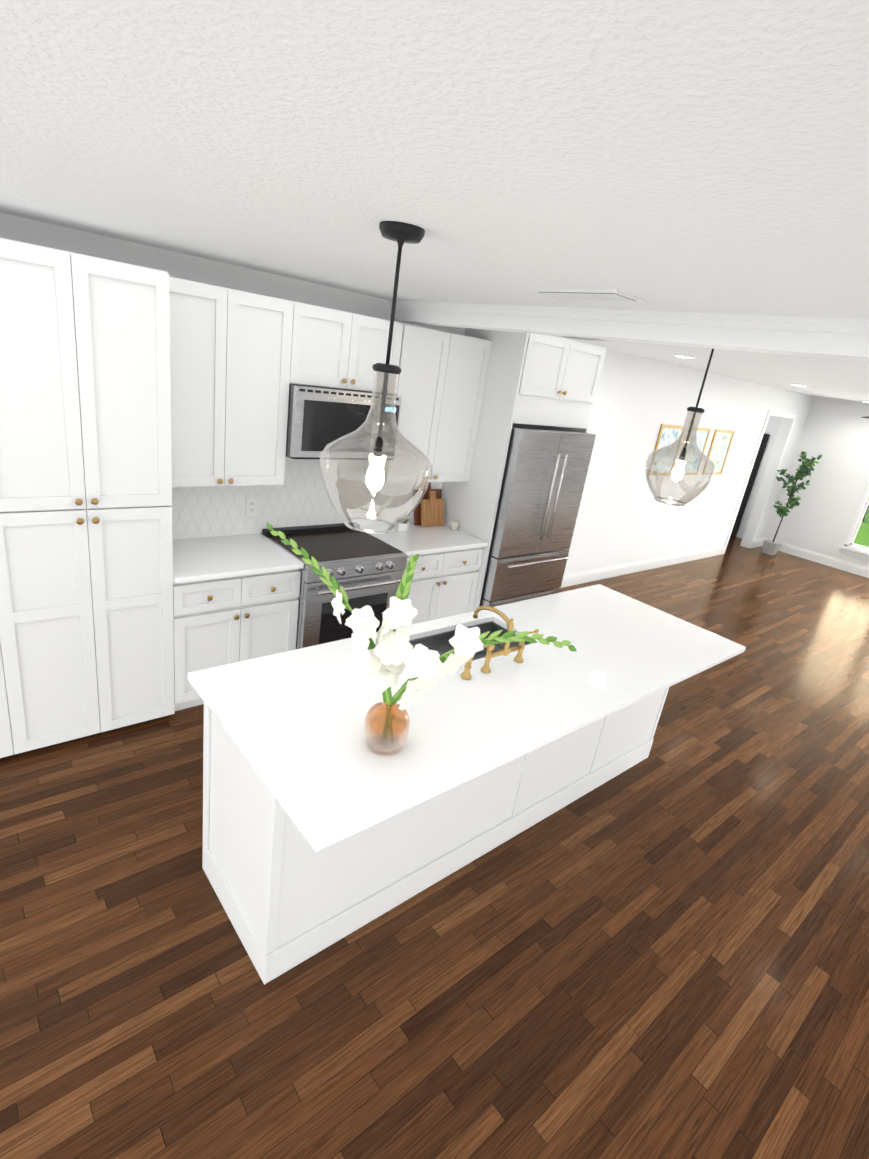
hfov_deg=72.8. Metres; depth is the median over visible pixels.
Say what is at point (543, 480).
refrigerator
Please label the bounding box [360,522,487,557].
countertop
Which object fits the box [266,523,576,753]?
vase
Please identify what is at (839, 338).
ceiling beam
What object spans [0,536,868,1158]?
floor
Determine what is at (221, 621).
base cabinet
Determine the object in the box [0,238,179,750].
tall cabinet
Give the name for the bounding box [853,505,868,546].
backdrop
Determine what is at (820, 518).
wall
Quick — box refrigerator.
[479,423,595,606]
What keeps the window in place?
in the wall at (820, 518)
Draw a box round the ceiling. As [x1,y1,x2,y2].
[0,0,868,402]
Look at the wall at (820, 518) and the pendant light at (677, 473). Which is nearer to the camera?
the pendant light at (677, 473)
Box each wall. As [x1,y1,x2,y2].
[0,212,814,574]
[765,397,868,567]
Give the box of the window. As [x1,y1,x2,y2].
[839,484,868,559]
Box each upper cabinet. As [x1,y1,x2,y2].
[176,278,295,489]
[292,302,407,395]
[360,324,495,485]
[464,328,606,429]
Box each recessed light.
[672,354,695,358]
[790,383,808,386]
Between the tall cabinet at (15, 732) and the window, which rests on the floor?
the tall cabinet at (15, 732)
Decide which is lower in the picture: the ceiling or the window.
the window
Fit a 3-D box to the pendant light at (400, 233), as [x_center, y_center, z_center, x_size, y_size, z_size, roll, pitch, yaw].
[-0.154,-0.589,1.822,0.362,0.884,0.362,-9,26,-40]
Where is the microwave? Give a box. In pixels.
[286,383,401,459]
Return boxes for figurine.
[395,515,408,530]
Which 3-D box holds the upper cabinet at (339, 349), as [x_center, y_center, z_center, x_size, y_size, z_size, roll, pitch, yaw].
[-0.610,-1.426,3.656,0.760,0.435,0.307,-9,26,-40]
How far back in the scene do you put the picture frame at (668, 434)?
6.84 m
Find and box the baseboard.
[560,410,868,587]
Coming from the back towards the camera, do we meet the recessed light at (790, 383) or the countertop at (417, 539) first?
the recessed light at (790, 383)
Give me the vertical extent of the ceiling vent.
0.014 m
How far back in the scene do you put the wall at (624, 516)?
6.63 m
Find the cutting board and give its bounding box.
[413,482,443,526]
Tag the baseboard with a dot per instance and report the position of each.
(571, 579)
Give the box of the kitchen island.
[202,620,668,984]
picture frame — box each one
[648,424,684,475]
[683,427,710,474]
[702,429,734,474]
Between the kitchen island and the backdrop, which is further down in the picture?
the kitchen island
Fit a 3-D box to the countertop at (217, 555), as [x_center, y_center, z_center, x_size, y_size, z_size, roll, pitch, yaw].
[-1.254,-0.146,3.489,0.736,0.030,0.617,-9,26,-40]
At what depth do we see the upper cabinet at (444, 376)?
4.16 m
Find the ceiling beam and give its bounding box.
[389,300,868,361]
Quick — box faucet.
[460,606,538,679]
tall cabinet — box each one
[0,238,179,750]
[0,478,31,758]
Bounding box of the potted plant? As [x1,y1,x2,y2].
[762,451,821,554]
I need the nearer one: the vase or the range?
the vase
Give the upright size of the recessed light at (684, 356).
0.014 m
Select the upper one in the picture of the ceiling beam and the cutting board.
the ceiling beam
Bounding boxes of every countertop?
[172,534,303,581]
[188,584,745,851]
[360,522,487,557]
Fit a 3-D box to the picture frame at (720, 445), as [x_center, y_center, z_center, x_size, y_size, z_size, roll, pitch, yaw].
[3.736,-1.668,7.747,0.530,0.580,0.020,-9,26,-40]
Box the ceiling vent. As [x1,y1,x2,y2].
[529,288,645,301]
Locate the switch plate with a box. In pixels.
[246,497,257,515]
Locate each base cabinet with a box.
[176,570,300,709]
[400,546,487,626]
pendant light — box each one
[320,221,431,533]
[645,349,715,505]
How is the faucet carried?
on the island countertop at (297, 717)
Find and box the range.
[261,522,407,648]
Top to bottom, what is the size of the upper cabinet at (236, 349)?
1.030 m
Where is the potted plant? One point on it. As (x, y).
(771, 547)
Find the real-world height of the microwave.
0.414 m
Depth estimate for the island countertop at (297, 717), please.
2.20 m
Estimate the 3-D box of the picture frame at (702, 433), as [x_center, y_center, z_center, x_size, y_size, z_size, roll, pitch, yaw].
[3.223,-1.587,7.316,0.500,0.580,0.020,-9,26,-40]

